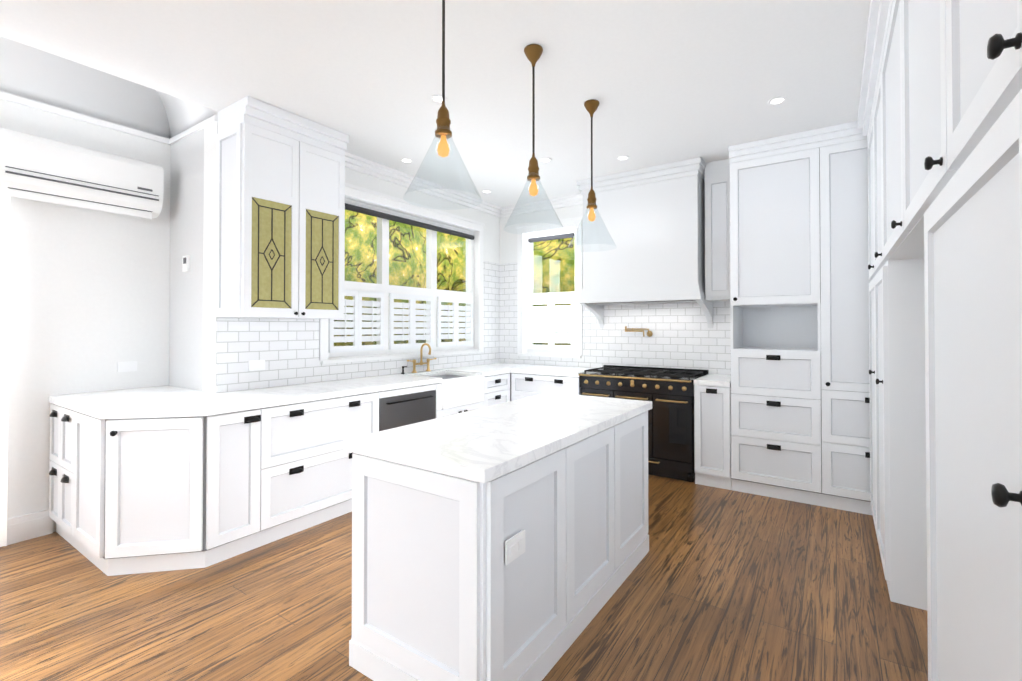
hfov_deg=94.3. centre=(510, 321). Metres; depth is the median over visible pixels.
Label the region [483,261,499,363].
wall tiles
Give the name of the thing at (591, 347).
wall tiles
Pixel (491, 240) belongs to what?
wall
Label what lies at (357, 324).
window shutters
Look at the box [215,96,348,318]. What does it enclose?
upper cabinet
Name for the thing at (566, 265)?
backdrop
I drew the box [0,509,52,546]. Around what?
skirt board
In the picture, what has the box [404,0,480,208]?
pendant light
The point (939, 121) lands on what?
pantry
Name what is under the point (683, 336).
wall tiles
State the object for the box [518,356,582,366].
wall tiles
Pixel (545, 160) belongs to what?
recessed light
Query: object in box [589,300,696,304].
vent
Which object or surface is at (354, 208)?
window blind
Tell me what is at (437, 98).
recessed light
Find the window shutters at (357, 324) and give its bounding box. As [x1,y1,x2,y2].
[328,290,472,352]
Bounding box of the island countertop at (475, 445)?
[344,392,651,483]
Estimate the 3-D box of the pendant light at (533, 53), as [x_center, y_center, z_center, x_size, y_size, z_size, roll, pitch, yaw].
[0.123,-0.997,2.586,0.330,0.984,0.330,0,-1,34]
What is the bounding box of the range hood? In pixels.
[577,157,729,327]
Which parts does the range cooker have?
trim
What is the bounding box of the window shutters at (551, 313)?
[529,298,574,349]
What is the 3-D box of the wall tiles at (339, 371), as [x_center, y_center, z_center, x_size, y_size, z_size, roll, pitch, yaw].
[-0.981,0.438,4.901,0.008,0.148,2.240,0,-1,34]
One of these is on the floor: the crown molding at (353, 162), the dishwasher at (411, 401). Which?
the dishwasher at (411, 401)
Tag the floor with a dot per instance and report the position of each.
(719, 584)
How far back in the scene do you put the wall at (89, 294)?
3.29 m
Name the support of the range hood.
attached to the wall at (508, 246)
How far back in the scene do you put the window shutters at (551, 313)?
5.75 m
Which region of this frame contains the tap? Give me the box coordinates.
[407,343,436,372]
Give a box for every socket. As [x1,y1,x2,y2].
[435,101,451,138]
[524,44,542,180]
[584,99,598,208]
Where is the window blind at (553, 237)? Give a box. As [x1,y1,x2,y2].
[528,233,574,242]
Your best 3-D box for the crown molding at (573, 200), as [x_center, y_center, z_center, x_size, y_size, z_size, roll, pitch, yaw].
[0.438,-1.408,5.700,1.290,0.100,0.090,0,-1,34]
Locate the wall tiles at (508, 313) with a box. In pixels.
[500,262,517,363]
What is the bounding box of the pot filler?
[625,326,652,336]
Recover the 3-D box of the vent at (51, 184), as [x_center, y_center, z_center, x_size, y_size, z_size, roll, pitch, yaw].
[-2.869,-0.876,3.219,0.062,0.204,0.790,0,-1,34]
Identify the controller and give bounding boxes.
[182,255,189,271]
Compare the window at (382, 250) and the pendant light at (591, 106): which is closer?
the pendant light at (591, 106)
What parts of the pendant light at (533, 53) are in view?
cord, bulb, lamp shade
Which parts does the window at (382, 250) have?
glass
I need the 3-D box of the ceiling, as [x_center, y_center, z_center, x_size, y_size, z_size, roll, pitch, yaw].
[-0.757,-1.696,1.988,5.650,0.400,7.970,0,-1,34]
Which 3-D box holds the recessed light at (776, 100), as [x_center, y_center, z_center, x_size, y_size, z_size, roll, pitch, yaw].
[1.783,-1.480,3.176,0.108,0.006,0.110,0,-1,34]
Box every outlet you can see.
[117,361,136,371]
[248,360,264,370]
[505,529,524,564]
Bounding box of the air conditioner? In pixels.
[0,127,163,218]
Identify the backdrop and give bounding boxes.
[334,210,574,345]
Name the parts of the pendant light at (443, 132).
lamp shade, cord, bulb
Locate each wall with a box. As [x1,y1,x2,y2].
[0,99,170,531]
[169,128,203,390]
[202,112,499,392]
[500,204,729,374]
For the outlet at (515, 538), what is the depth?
1.68 m
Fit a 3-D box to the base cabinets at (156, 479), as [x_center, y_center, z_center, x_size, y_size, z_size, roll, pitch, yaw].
[-1.040,0.819,4.255,0.630,1.216,4.103,0,-1,34]
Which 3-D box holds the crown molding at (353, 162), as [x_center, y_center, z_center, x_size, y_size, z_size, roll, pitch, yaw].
[-0.815,-1.415,5.090,0.090,0.100,2.510,0,-1,34]
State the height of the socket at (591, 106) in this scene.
0.714 m
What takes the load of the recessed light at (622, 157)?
in the ceiling
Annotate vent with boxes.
[5,166,158,218]
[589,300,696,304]
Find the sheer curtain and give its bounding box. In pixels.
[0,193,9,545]
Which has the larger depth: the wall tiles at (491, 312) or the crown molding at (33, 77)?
the wall tiles at (491, 312)
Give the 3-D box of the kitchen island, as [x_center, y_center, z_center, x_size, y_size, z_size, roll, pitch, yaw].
[0.086,0.971,2.442,0.748,0.875,1.680,0,-1,34]
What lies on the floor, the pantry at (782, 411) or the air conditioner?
the pantry at (782, 411)
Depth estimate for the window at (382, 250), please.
4.89 m
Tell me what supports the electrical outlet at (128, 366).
attached to the wall at (89, 294)
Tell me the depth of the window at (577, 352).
5.80 m
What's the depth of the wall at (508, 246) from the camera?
5.96 m
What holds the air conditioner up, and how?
attached to the wall at (89, 294)
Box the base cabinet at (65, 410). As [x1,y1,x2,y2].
[49,393,80,552]
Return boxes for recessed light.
[401,158,412,162]
[431,94,446,102]
[539,158,550,161]
[617,156,628,159]
[768,97,786,104]
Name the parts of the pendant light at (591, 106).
lamp shade, cord, bulb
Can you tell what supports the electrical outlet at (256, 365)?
attached to the wall tiles at (287, 350)
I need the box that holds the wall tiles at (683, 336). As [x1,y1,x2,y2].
[599,302,730,374]
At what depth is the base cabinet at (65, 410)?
3.00 m
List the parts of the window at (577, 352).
glass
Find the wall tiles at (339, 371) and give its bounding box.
[319,352,482,381]
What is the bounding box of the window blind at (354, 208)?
[345,203,474,239]
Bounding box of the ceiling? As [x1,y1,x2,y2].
[0,0,869,207]
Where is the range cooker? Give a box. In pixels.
[579,365,708,481]
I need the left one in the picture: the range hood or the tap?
the tap
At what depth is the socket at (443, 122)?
1.97 m
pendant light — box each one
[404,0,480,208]
[505,44,563,234]
[568,99,614,251]
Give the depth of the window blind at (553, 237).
5.74 m
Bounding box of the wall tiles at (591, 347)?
[583,306,599,367]
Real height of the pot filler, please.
0.112 m
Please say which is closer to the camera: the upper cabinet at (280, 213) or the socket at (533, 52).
the socket at (533, 52)
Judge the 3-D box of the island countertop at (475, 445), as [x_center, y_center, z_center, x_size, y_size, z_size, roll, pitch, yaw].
[0.095,0.510,2.441,0.730,0.046,1.704,0,-1,34]
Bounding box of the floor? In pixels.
[0,474,927,680]
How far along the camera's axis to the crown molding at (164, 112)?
3.60 m
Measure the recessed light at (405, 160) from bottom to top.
0.006 m
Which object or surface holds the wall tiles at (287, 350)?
attached to the wall at (491, 240)
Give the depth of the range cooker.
4.33 m
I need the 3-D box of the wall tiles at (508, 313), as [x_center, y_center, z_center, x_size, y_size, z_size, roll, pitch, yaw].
[-0.030,-0.116,6.056,0.280,1.278,0.008,0,-1,34]
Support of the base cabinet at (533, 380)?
on the floor
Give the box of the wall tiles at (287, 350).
[216,318,318,392]
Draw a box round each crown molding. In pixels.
[0,36,183,144]
[144,86,216,137]
[345,152,506,217]
[500,194,582,215]
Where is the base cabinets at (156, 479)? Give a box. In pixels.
[81,343,528,575]
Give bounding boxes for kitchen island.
[349,408,651,680]
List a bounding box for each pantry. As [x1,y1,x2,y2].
[694,121,871,514]
[857,0,1021,680]
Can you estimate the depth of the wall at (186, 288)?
3.59 m
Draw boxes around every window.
[319,182,484,363]
[516,216,582,357]
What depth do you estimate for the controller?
3.56 m

